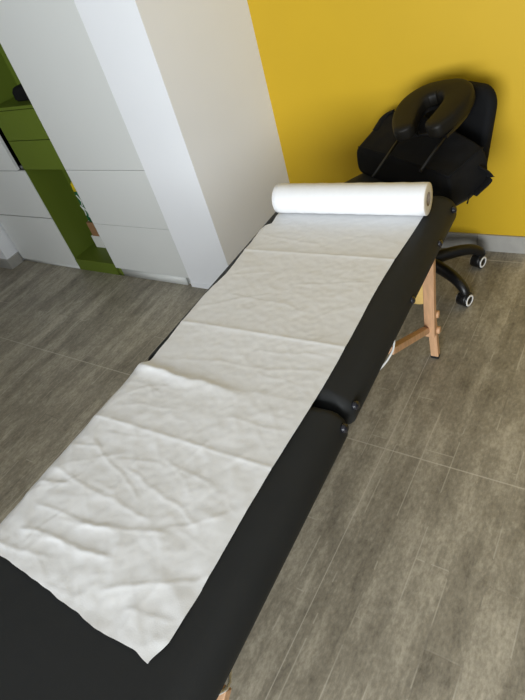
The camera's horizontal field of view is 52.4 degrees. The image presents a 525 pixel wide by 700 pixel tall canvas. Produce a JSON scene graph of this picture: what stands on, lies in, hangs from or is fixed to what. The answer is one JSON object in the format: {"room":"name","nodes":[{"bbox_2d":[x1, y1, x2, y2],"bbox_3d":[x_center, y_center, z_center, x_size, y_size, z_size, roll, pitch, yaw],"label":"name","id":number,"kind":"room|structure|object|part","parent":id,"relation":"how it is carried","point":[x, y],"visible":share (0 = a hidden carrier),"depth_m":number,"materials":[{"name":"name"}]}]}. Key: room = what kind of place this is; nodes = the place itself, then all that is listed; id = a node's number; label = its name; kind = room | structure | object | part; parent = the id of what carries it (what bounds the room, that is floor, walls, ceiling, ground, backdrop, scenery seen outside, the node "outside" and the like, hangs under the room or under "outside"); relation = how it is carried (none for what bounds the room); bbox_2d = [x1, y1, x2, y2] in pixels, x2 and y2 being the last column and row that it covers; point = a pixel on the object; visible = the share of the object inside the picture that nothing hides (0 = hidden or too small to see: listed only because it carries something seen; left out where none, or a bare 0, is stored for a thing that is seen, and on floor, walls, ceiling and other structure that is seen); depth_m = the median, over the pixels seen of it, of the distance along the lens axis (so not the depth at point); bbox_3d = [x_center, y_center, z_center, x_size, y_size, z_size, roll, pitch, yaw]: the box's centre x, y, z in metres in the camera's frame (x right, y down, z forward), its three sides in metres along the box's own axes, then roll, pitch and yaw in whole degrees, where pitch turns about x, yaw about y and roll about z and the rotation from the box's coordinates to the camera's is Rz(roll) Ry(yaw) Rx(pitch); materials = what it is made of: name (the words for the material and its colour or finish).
{"room":"massage room","nodes":[
{"label":"massage room","id":0,"kind":"room"},
{"bbox_2d":[0,223,23,259],"bbox_3d":[-2.939,-2.060,3.817,2.368,2.750,0.780,12,49,32],"label":"wall","id":1,"kind":"structure","parent":0,"point":[8,249],"depth_m":3.79,"materials":[{"name":"white paint"}]},
{"bbox_2d":[0,252,22,268],"bbox_3d":[-2.774,-0.856,4.475,2.382,0.075,0.107,12,49,32],"label":"baseboard","id":2,"kind":"structure","parent":1,"relation":"attached to","point":[15,260],"depth_m":3.85,"materials":[{"name":"grey tile"}]},
{"bbox_2d":[74,0,288,284],"bbox_3d":[-0.401,-1.553,2.261,0.417,2.750,0.683,12,49,32],"label":"wall pillar","id":3,"kind":"structure","parent":0,"point":[186,80],"depth_m":2.43,"materials":[{"name":"white paint"}]},
{"bbox_2d":[190,282,210,288],"bbox_3d":[-0.272,-0.346,2.966,0.323,0.030,0.004,12,49,32],"label":"trim","id":4,"kind":"structure","parent":3,"relation":"attached to","point":[198,285],"depth_m":3.01,"materials":[{"name":"white paint"}]},
{"bbox_2d":[0,248,524,699],"bbox_3d":[-1.255,1.466,1.368,9.000,0.060,6.740,12,49,32],"label":"floor","id":5,"kind":"structure","parent":0,"point":[403,578],"depth_m":1.81,"materials":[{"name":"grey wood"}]},
{"bbox_2d":[0,128,79,268],"bbox_3d":[-1.683,-1.756,3.026,0.625,2.700,0.545,12,49,32],"label":"tall cabinet","id":6,"kind":"object","parent":5,"relation":"on","point":[24,216],"visible":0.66,"depth_m":3.48,"materials":[{"name":"white paint"}]},
{"bbox_3d":[-1.927,-1.842,2.671,0.559,1.998,0.020,12,49,32],"label":"door","id":7,"kind":"part","parent":6,"relation":"part of","materials":[{"name":"white paint"}]},
{"bbox_3d":[-1.612,-0.997,3.399,0.623,0.312,0.018,12,49,32],"label":"drawer","id":8,"kind":"part","parent":6,"relation":"part of","materials":[{"name":"white paint"}]},
{"bbox_3d":[-1.528,-0.749,3.618,0.623,0.358,0.018,12,49,32],"label":"drawer","id":9,"kind":"part","parent":6,"relation":"part of","materials":[{"name":"white paint"}]},
{"bbox_2d":[0,44,119,274],"bbox_3d":[-1.337,-1.567,2.679,0.378,2.700,0.243,12,49,32],"label":"shelf unit","id":10,"kind":"object","parent":5,"relation":"on","point":[20,123],"visible":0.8,"depth_m":3.17,"materials":[{"name":"green laminate"}]},
{"bbox_3d":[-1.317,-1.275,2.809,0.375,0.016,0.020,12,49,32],"label":"shelf","id":11,"kind":"part","parent":10,"relation":"part of","materials":[{"name":"green laminate"}]},
{"bbox_2d":[12,84,28,100],"bbox_3d":[-1.231,-1.372,2.819,0.180,0.068,0.110,12,49,32],"label":"pouch","id":12,"kind":"object","parent":10,"relation":"on","point":[18,91],"visible":0.25,"depth_m":2.80,"materials":[{"name":"black fabric"}]},
{"bbox_3d":[-1.295,-1.208,2.867,0.375,0.158,0.018,12,49,32],"label":"drawer","id":13,"kind":"part","parent":10,"relation":"part of","materials":[{"name":"green laminate"}]},
{"bbox_3d":[-1.254,-1.088,2.974,0.375,0.166,0.018,12,49,32],"label":"drawer","id":14,"kind":"part","parent":10,"relation":"part of","materials":[{"name":"green laminate"}]},
{"bbox_2d":[91,235,104,247],"bbox_3d":[-0.995,-0.716,3.487,0.260,0.088,0.060,12,49,32],"label":"carton","id":15,"kind":"object","parent":10,"relation":"in","point":[97,239],"visible":0.32,"depth_m":3.51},
{"bbox_2d":[86,220,98,235],"bbox_3d":[-1.002,-0.781,3.416,0.262,0.101,0.060,12,49,32],"label":"carton","id":16,"kind":"object","parent":15,"relation":"on","point":[91,226],"visible":0.22,"depth_m":3.44,"materials":[{"name":"brown cardboard"}]},
{"bbox_2d":[71,182,91,221],"bbox_3d":[-1.037,-0.914,3.290,0.242,0.270,0.058,12,49,32],"label":"packet","id":17,"kind":"object","parent":16,"relation":"on","point":[72,185],"visible":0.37,"depth_m":3.32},
{"bbox_2d":[0,0,190,284],"bbox_3d":[-0.847,-1.588,2.513,0.600,2.700,0.571,12,49,32],"label":"tall cabinet","id":18,"kind":"object","parent":5,"relation":"on","point":[47,44],"visible":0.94,"depth_m":2.63,"materials":[{"name":"white paint"}]},
{"bbox_3d":[-1.072,-1.661,2.131,0.600,1.994,0.018,12,49,32],"label":"door","id":19,"kind":"part","parent":18,"relation":"part of","materials":[{"name":"white paint"}]},
{"bbox_3d":[-0.782,-0.816,2.879,0.600,0.332,0.018,12,49,32],"label":"drawer","id":20,"kind":"part","parent":18,"relation":"part of","materials":[{"name":"white paint"}]},
{"bbox_3d":[-0.702,-0.581,3.087,0.600,0.313,0.018,12,49,32],"label":"drawer","id":21,"kind":"part","parent":18,"relation":"part of","materials":[{"name":"white paint"}]},
{"bbox_2d":[0,196,456,699],"bbox_3d":[0.008,0.306,1.630,0.682,0.661,1.988,11,48,30],"label":"massage table","id":22,"kind":"object","parent":5,"relation":"on","point":[48,651],"visible":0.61,"depth_m":1.05,"materials":[{"name":"black leather"}]},
{"bbox_2d":[0,406,347,699],"bbox_3d":[-0.298,0.436,1.168,0.674,0.104,0.952,11,48,30],"label":"cushion","id":23,"kind":"object","parent":22,"relation":"on","point":[48,651],"depth_m":1.00,"materials":[{"name":"black leather"}]},
{"bbox_2d":[0,182,432,663],"bbox_3d":[-0.056,-0.046,1.463,0.603,0.121,1.542,11,48,30],"label":"paper roll","id":24,"kind":"object","parent":22,"relation":"on","point":[127,527],"visible":1,"depth_m":1.32,"materials":[{"name":"paper"}]},
{"bbox_2d":[148,196,456,424],"bbox_3d":[0.165,-0.225,1.736,0.674,0.104,1.009,11,48,30],"label":"cushion","id":25,"kind":"object","parent":22,"relation":"on","point":[351,380],"depth_m":1.47,"materials":[{"name":"black leather"}]},
{"bbox_3d":[0.605,-0.195,1.933,0.062,0.414,0.063,11,48,30],"label":"leg","id":26,"kind":"part","parent":22,"relation":"part of","materials":[{"name":"brown wood"}]},
{"bbox_3d":[0.684,-0.078,2.075,0.014,0.030,0.030,11,48,30],"label":"knob","id":27,"kind":"part","parent":22,"relation":"part of","materials":[{"name":"brown wood"}]},
{"bbox_2d":[344,81,496,306],"bbox_3d":[0.673,-0.631,2.297,0.558,0.832,0.581,-30,41,-13],"label":"office chair","id":28,"kind":"object","parent":5,"relation":"on","point":[478,126],"visible":0.31,"depth_m":2.14,"materials":[{"name":"black leather"}]},
{"bbox_3d":[0.590,-0.676,2.269,0.450,0.071,0.500,-30,41,-13],"label":"seat","id":29,"kind":"part","parent":28,"relation":"part of","materials":[{"name":"black plastic"}]},
{"bbox_2d":[357,109,494,204],"bbox_3d":[0.626,-0.778,2.149,0.206,0.237,0.610,-29,41,-11],"label":"bag","id":30,"kind":"object","parent":28,"relation":"on","point":[457,171],"visible":0.85,"depth_m":2.03,"materials":[{"name":"black fabric"}]},
{"bbox_2d":[372,78,475,177],"bbox_3d":[0.622,-0.845,2.017,0.305,0.211,0.410,12,49,32],"label":"cradle","id":31,"kind":"object","parent":30,"relation":"on","point":[453,99],"visible":1,"depth_m":2.00,"materials":[{"name":"black leather"}]},
{"bbox_3d":[0.501,-0.776,2.083,0.011,0.086,0.275,22,55,38],"label":"support rod","id":32,"kind":"part","parent":31,"relation":"part of","materials":[{"name":"black plastic"}]},
{"bbox_3d":[0.647,-0.751,1.964,0.011,0.090,0.247,26,57,40],"label":"support rod","id":33,"kind":"part","parent":31,"relation":"part of","materials":[{"name":"black plastic"}]},
{"bbox_3d":[0.834,-0.332,2.389,0.060,0.092,0.260,-28,41,-11],"label":"leg","id":34,"kind":"part","parent":28,"relation":"part of","materials":[{"name":"black plastic"}]},
{"bbox_3d":[0.793,-0.904,2.168,0.121,0.329,0.341,-31,41,-14],"label":"backrest","id":35,"kind":"part","parent":28,"relation":"part of","materials":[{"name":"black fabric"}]},
{"bbox_3d":[0.911,-0.449,2.491,0.260,0.092,0.060,-17,40,3],"label":"leg","id":36,"kind":"part","parent":28,"relation":"part of","materials":[{"name":"black plastic"}]},
{"bbox_2d":[247,0,524,235],"bbox_3d":[1.785,-1.316,1.147,4.700,2.750,0.120,12,49,32],"label":"wall","id":37,"kind":"structure","parent":0,"point":[332,69],"depth_m":2.32,"materials":[{"name":"yellow paint"}]},
{"bbox_2d":[441,232,524,253],"bbox_3d":[2.131,-0.297,1.933,4.586,0.090,0.010,12,49,32],"label":"baseboard","id":38,"kind":"structure","parent":37,"relation":"attached to","point":[489,242],"depth_m":2.58,"materials":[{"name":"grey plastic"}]}
]}

